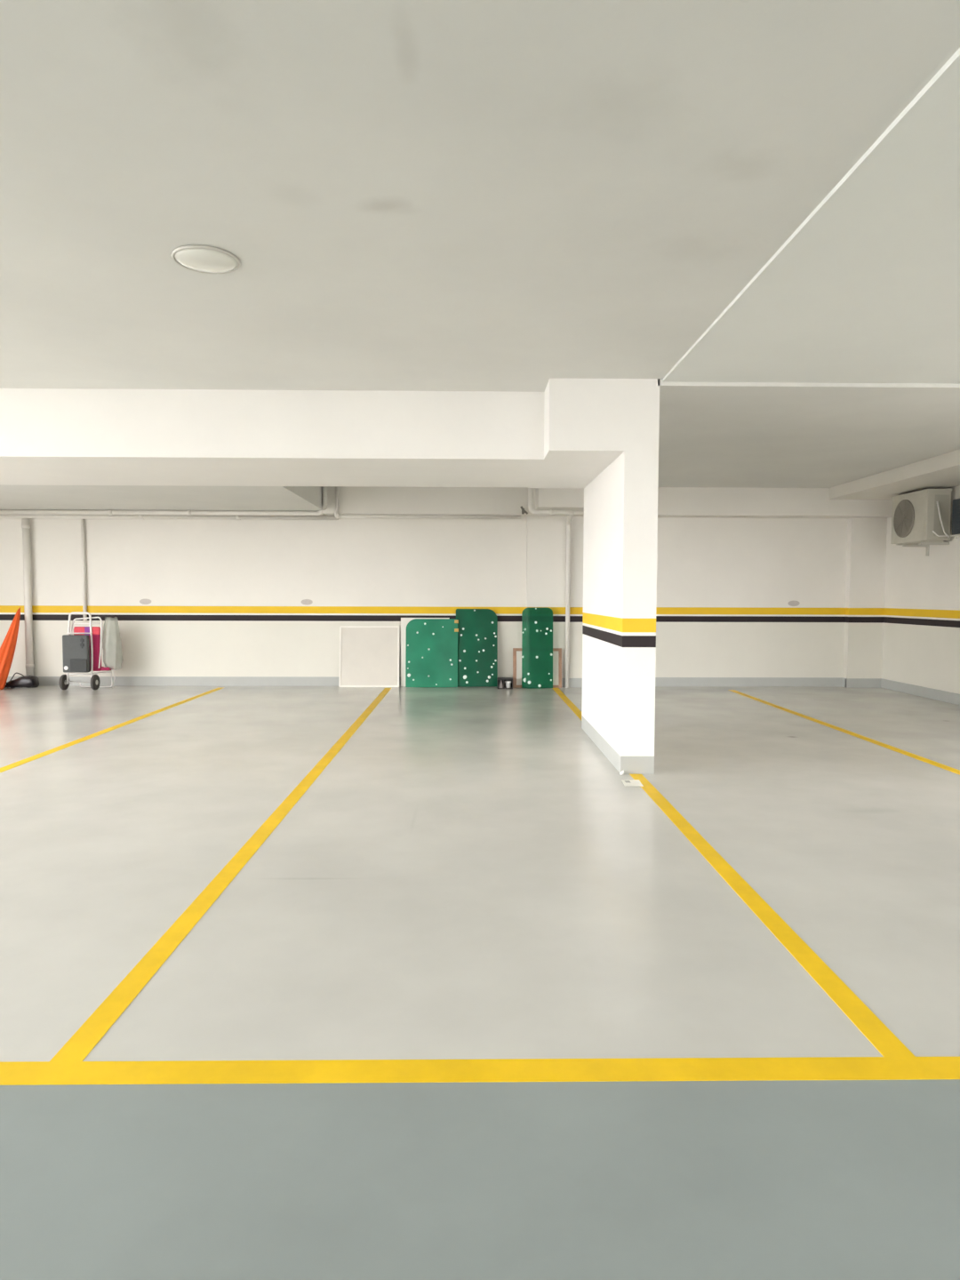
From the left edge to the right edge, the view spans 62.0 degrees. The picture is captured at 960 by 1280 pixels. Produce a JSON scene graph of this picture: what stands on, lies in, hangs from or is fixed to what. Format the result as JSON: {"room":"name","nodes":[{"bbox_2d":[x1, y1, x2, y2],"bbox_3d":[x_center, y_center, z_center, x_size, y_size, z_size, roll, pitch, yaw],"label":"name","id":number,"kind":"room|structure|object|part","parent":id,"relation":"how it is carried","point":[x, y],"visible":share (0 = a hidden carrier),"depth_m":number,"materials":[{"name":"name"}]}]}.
{"room":"indoor parking garage","nodes":[
{"label":"indoor parking garage","id":0,"kind":"room"},
{"bbox_2d":[0,513,887,678],"bbox_3d":[-1.587,-0.966,12.679,16.393,3.400,0.330,0,3,-1],"label":"wall","id":1,"kind":"structure","parent":0,"point":[226,596],"depth_m":12.65,"materials":[{"name":"white paint"}]},
{"bbox_2d":[21,518,34,676],"bbox_3d":[-7.082,-0.582,12.511,0.124,2.620,0.124,0,3,-1],"label":"downpipe","id":2,"kind":"object","parent":1,"relation":"attached to","point":[26,524],"visible":0.94,"depth_m":12.47,"materials":[{"name":"white plastic"}]},
{"bbox_2d":[80,519,87,621],"bbox_3d":[-6.222,-1.112,12.539,0.052,1.640,0.051,0,3,-1],"label":"downpipe","id":3,"kind":"object","parent":1,"relation":"attached to","point":[83,534],"visible":1,"depth_m":12.52,"materials":[{"name":"white plastic"}]},
{"bbox_2d":[139,599,151,604],"bbox_3d":[-5.284,-0.607,12.608,0.184,0.090,0.006,0,3,-1],"label":"wall plate","id":4,"kind":"object","parent":1,"relation":"attached to","point":[142,601],"visible":1,"depth_m":12.61,"materials":[{"name":"white plastic"}]},
{"bbox_2d":[0,514,338,519],"bbox_3d":[-5.999,-1.923,12.456,7.560,0.080,0.080,0,3,-1],"label":"drain pipe","id":5,"kind":"object","parent":1,"relation":"attached to","point":[51,516],"visible":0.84,"depth_m":12.45,"materials":[{"name":"white plastic"}]},
{"bbox_2d":[301,599,312,604],"bbox_3d":[-2.744,-0.602,12.645,0.184,0.090,0.006,0,3,-1],"label":"wall plate","id":6,"kind":"object","parent":1,"relation":"attached to","point":[305,601],"visible":1,"depth_m":12.64,"materials":[{"name":"white plastic"}]},
{"bbox_2d":[6,676,880,687],"bbox_3d":[-1.690,0.665,12.668,16.193,0.145,0.152,0,3,-1],"label":"baseboard","id":7,"kind":"structure","parent":1,"relation":"attached to","point":[164,681],"depth_m":12.70,"materials":[{"name":"grey paint"}]},
{"bbox_2d":[528,488,573,687],"bbox_3d":[1.230,-0.800,11.971,0.512,3.165,1.132,3,4,38],"label":"drain pipe","id":8,"kind":"object","parent":1,"relation":"attached to","point":[550,512],"visible":0.98,"depth_m":12.46,"materials":[{"name":"white plastic"}]},
{"bbox_2d":[788,600,799,606],"bbox_3d":[5.015,-0.585,12.758,0.184,0.090,0.006,0,3,-1],"label":"wall plate","id":9,"kind":"object","parent":1,"relation":"attached to","point":[790,603],"visible":1,"depth_m":12.75,"materials":[{"name":"white plastic"}]},
{"bbox_2d":[0,685,959,1279],"bbox_3d":[-1.556,1.381,3.410,16.193,0.252,18.700,0,3,-1],"label":"floor","id":10,"kind":"structure","parent":0,"point":[296,982],"depth_m":2.97,"materials":[{"name":"paint"}]},
{"bbox_2d":[0,607,20,689],"bbox_3d":[-7.277,0.137,12.180,0.278,1.260,0.621,1,3,20],"label":"parasol","id":11,"kind":"object","parent":10,"relation":"on","point":[7,649],"visible":1,"depth_m":12.17,"materials":[{"name":"orange fabric"}]},
{"bbox_2d":[4,672,39,687],"bbox_3d":[-7.117,0.625,12.313,0.541,0.231,0.212,0,3,-1],"label":"bag","id":12,"kind":"object","parent":10,"relation":"on","point":[24,681],"visible":0.83,"depth_m":12.24,"materials":[{"name":"plastic"}]},
{"bbox_2d":[58,611,112,689],"bbox_3d":[-6.016,0.162,12.168,0.592,1.180,0.487,0,3,-1],"label":"trolley","id":13,"kind":"object","parent":10,"relation":"on","point":[64,682],"visible":0.92,"depth_m":12.06,"materials":[{"name":"white metal"}]},
{"bbox_2d":[62,634,90,672],"bbox_3d":[-6.061,0.208,11.974,0.380,0.560,0.104,0,3,-1],"label":"cooler bag","id":14,"kind":"object","parent":13,"relation":"attached to","point":[76,648],"visible":1,"depth_m":11.94,"materials":[{"name":"grey fabric"}]},
{"bbox_3d":[-6.050,0.123,12.069,0.395,1.091,0.090,0,3,-1],"label":"frame","id":15,"kind":"part","parent":13,"relation":"part of","materials":[{"name":"white metal"}]},
{"bbox_2d":[70,616,115,687],"bbox_3d":[-5.921,0.192,12.200,0.598,1.099,0.229,0,3,-1],"label":"folded chair","id":16,"kind":"object","parent":10,"relation":"on","point":[97,631],"visible":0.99,"depth_m":12.11,"materials":[{"name":"fabric"}]},
{"bbox_2d":[338,625,399,687],"bbox_3d":[-1.750,0.260,12.627,0.946,0.959,0.132,0,3,-1],"label":"leaning board","id":17,"kind":"object","parent":10,"relation":"on","point":[369,655],"visible":1,"depth_m":12.62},
{"bbox_2d":[400,617,449,686],"bbox_3d":[-0.871,0.192,12.661,0.770,1.086,0.084,0,3,-1],"label":"board","id":18,"kind":"object","parent":10,"relation":"on","point":[404,621],"visible":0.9,"depth_m":12.65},
{"bbox_2d":[405,618,458,687],"bbox_3d":[-0.754,0.206,12.559,0.830,1.071,0.135,0,3,-1],"label":"board","id":19,"kind":"object","parent":10,"relation":"on","point":[431,645],"visible":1,"depth_m":12.55,"materials":[{"name":"green metal"}]},
{"bbox_2d":[456,608,497,687],"bbox_3d":[-0.053,0.121,12.607,0.662,1.223,0.159,0,3,-1],"label":"sheet","id":20,"kind":"object","parent":10,"relation":"on","point":[477,634],"visible":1,"depth_m":12.60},
{"bbox_2d":[496,677,512,688],"bbox_3d":[0.392,0.674,12.424,0.240,0.165,0.160,0,3,-1],"label":"open box","id":21,"kind":"object","parent":10,"relation":"on","point":[503,679],"visible":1,"depth_m":12.35,"materials":[{"name":"black plastic"}]},
{"bbox_2d":[498,680,503,687],"bbox_3d":[0.322,0.683,12.404,0.076,0.120,0.076,0,3,-1],"label":"cone","id":22,"kind":"object","parent":21,"relation":"in","point":[500,685],"visible":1,"depth_m":12.38,"materials":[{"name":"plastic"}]},
{"bbox_2d":[504,680,511,687],"bbox_3d":[0.437,0.691,12.401,0.100,0.105,0.100,0,3,-1],"label":"tub","id":23,"kind":"object","parent":21,"relation":"in","point":[508,683],"visible":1,"depth_m":12.37,"materials":[{"name":"plastic"}]},
{"bbox_2d":[521,607,552,688],"bbox_3d":[0.901,0.122,12.461,0.483,1.258,0.160,0,3,-1],"label":"sheet","id":24,"kind":"object","parent":10,"relation":"on","point":[537,622],"visible":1,"depth_m":12.44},
{"bbox_2d":[512,648,561,687],"bbox_3d":[0.903,0.439,12.556,0.765,0.616,0.093,0,3,-1],"label":"wooden frame","id":25,"kind":"object","parent":10,"relation":"on","point":[516,652],"visible":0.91,"depth_m":12.55,"materials":[{"name":"brown wood"}]},
{"bbox_2d":[528,378,659,774],"bbox_3d":[0.968,-0.558,7.534,0.877,3.177,2.244,0,3,-1],"label":"column","id":26,"kind":"structure","parent":10,"relation":"on","point":[601,436],"depth_m":6.47,"materials":[{"name":"white paint"}]},
{"bbox_2d":[621,779,643,786],"bbox_3d":[1.177,1.107,6.177,0.152,0.002,0.205,0,3,-1],"label":"paper label","id":27,"kind":"object","parent":10,"relation":"on","point":[627,782],"visible":1,"depth_m":6.16,"materials":[{"name":"white paper"}]},
{"bbox_2d":[0,0,959,487],"bbox_3d":[-1.448,-2.009,3.322,16.393,0.302,18.900,0,3,-1],"label":"ceiling","id":28,"kind":"structure","parent":0,"point":[517,196],"depth_m":3.53,"materials":[{"name":"paint"}]},
{"bbox_2d":[0,484,322,511],"bbox_3d":[-6.064,-2.117,10.461,7.370,0.432,4.100,0,3,-1],"label":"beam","id":29,"kind":"structure","parent":28,"relation":"attached to","point":[12,497],"depth_m":10.86,"materials":[{"name":"paint"}]},
{"bbox_2d":[0,486,327,515],"bbox_3d":[-6.047,-2.160,12.151,7.454,0.493,0.305,0,3,-1],"label":"drain pipe","id":30,"kind":"object","parent":29,"relation":"attached to","point":[110,512],"visible":0.97,"depth_m":12.26,"materials":[{"name":"white plastic"}]},
{"bbox_2d":[171,244,240,274],"bbox_3d":[-1.402,-1.936,4.088,0.336,0.031,0.336,0,3,-1],"label":"recessed light","id":31,"kind":"object","parent":28,"relation":"in","point":[197,258],"visible":1,"depth_m":4.04,"materials":[{"name":"plastic"}]},
{"bbox_2d":[0,388,543,487],"bbox_3d":[-4.588,-1.879,7.559,10.238,0.575,1.763,0,3,-1],"label":"beam","id":32,"kind":"structure","parent":28,"relation":"attached to","point":[49,436],"depth_m":6.73,"materials":[{"name":"white paint"}]},
{"bbox_2d":[334,486,520,519],"bbox_3d":[-0.798,-2.124,12.160,2.850,0.554,0.068,0,3,-1],"label":"drain pipe","id":33,"kind":"object","parent":28,"relation":"attached to","point":[336,515],"visible":0.95,"depth_m":12.15,"materials":[{"name":"white plastic"}]},
{"bbox_2d":[520,506,527,514],"bbox_3d":[0.675,-1.976,12.180,0.124,0.131,0.080,0,3,-1],"label":"clamp","id":34,"kind":"object","parent":33,"relation":"attached to","point":[524,511],"visible":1,"depth_m":12.14,"materials":[{"name":"plastic"}]},
{"bbox_2d":[535,488,583,511],"bbox_3d":[1.440,-2.177,11.959,1.180,0.437,0.580,0,3,-1],"label":"beam","id":35,"kind":"structure","parent":28,"relation":"attached to","point":[555,499],"depth_m":11.67,"materials":[{"name":"white paint"}]},
{"bbox_2d":[322,486,892,518],"bbox_3d":[2.004,-2.179,12.463,8.823,0.487,0.430,0,3,-1],"label":"beam","id":36,"kind":"structure","parent":28,"relation":"attached to","point":[739,502],"depth_m":12.26,"materials":[{"name":"white paint"}]},
{"bbox_2d":[829,448,959,499],"bbox_3d":[6.055,-1.770,3.159,1.093,0.237,18.330,0,3,-1],"label":"beam","id":37,"kind":"structure","parent":28,"relation":"attached to","point":[942,471],"depth_m":10.56,"materials":[{"name":"white paint"}]},
{"bbox_2d":[881,485,959,694],"bbox_3d":[6.644,-0.423,3.428,0.200,3.400,18.700,0,3,-1],"label":"wall","id":38,"kind":"structure","parent":0,"point":[921,647],"depth_m":11.57,"materials":[{"name":"white paint"}]},
{"bbox_2d":[902,544,929,555],"bbox_3d":[6.242,-1.286,11.438,0.372,0.160,0.040,0,3,-1],"label":"wall bracket","id":39,"kind":"object","parent":38,"relation":"attached to","point":[926,546],"visible":0.94,"depth_m":11.42,"materials":[{"name":"metal"}]},
{"bbox_3d":[6.242,-1.351,11.434,0.372,0.030,0.040,0,3,-1],"label":"arm","id":40,"kind":"part","parent":39,"relation":"part of","materials":[{"name":"paint"}]},
{"bbox_2d":[880,678,959,704],"bbox_3d":[6.536,1.206,3.448,0.030,0.145,18.560,0,3,-1],"label":"baseboard","id":41,"kind":"structure","parent":38,"relation":"attached to","point":[948,697],"depth_m":11.56,"materials":[{"name":"grey paint"}]},
{"bbox_2d":[890,488,951,545],"bbox_3d":[6.196,-1.710,11.206,0.357,0.710,1.025,0,3,-1],"label":"air conditioner","id":42,"kind":"object","parent":38,"relation":"attached to","point":[924,516],"visible":0.99,"depth_m":10.93,"materials":[{"name":"beige metal"}]},
{"bbox_2d":[894,501,912,535],"bbox_3d":[6.020,-1.726,11.355,0.010,0.493,0.493,0,3,-1],"label":"grille","id":43,"kind":"object","parent":42,"relation":"attached to","point":[903,510],"depth_m":11.35,"materials":[{"name":"grey metal"}]},
{"bbox_3d":[6.045,-1.694,10.881,0.009,0.510,0.100,0,3,-1],"label":"service panel","id":44,"kind":"part","parent":42,"relation":"part of","materials":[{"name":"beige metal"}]},
{"bbox_2d":[920,542,949,544],"bbox_3d":[6.249,-1.324,10.965,0.372,0.030,0.040,0,3,-1],"label":"wall bracket","id":45,"kind":"object","parent":38,"relation":"attached to","point":[922,543],"visible":1,"depth_m":10.94,"materials":[{"name":"metal"}]},
{"bbox_2d":[950,498,959,536],"bbox_3d":[6.269,-1.551,9.925,0.340,0.478,0.830,0,3,-1],"label":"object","id":46,"kind":"object","parent":38,"relation":"attached to","point":[956,512],"visible":1,"depth_m":10.24,"materials":[{"name":"metal"}]}
]}

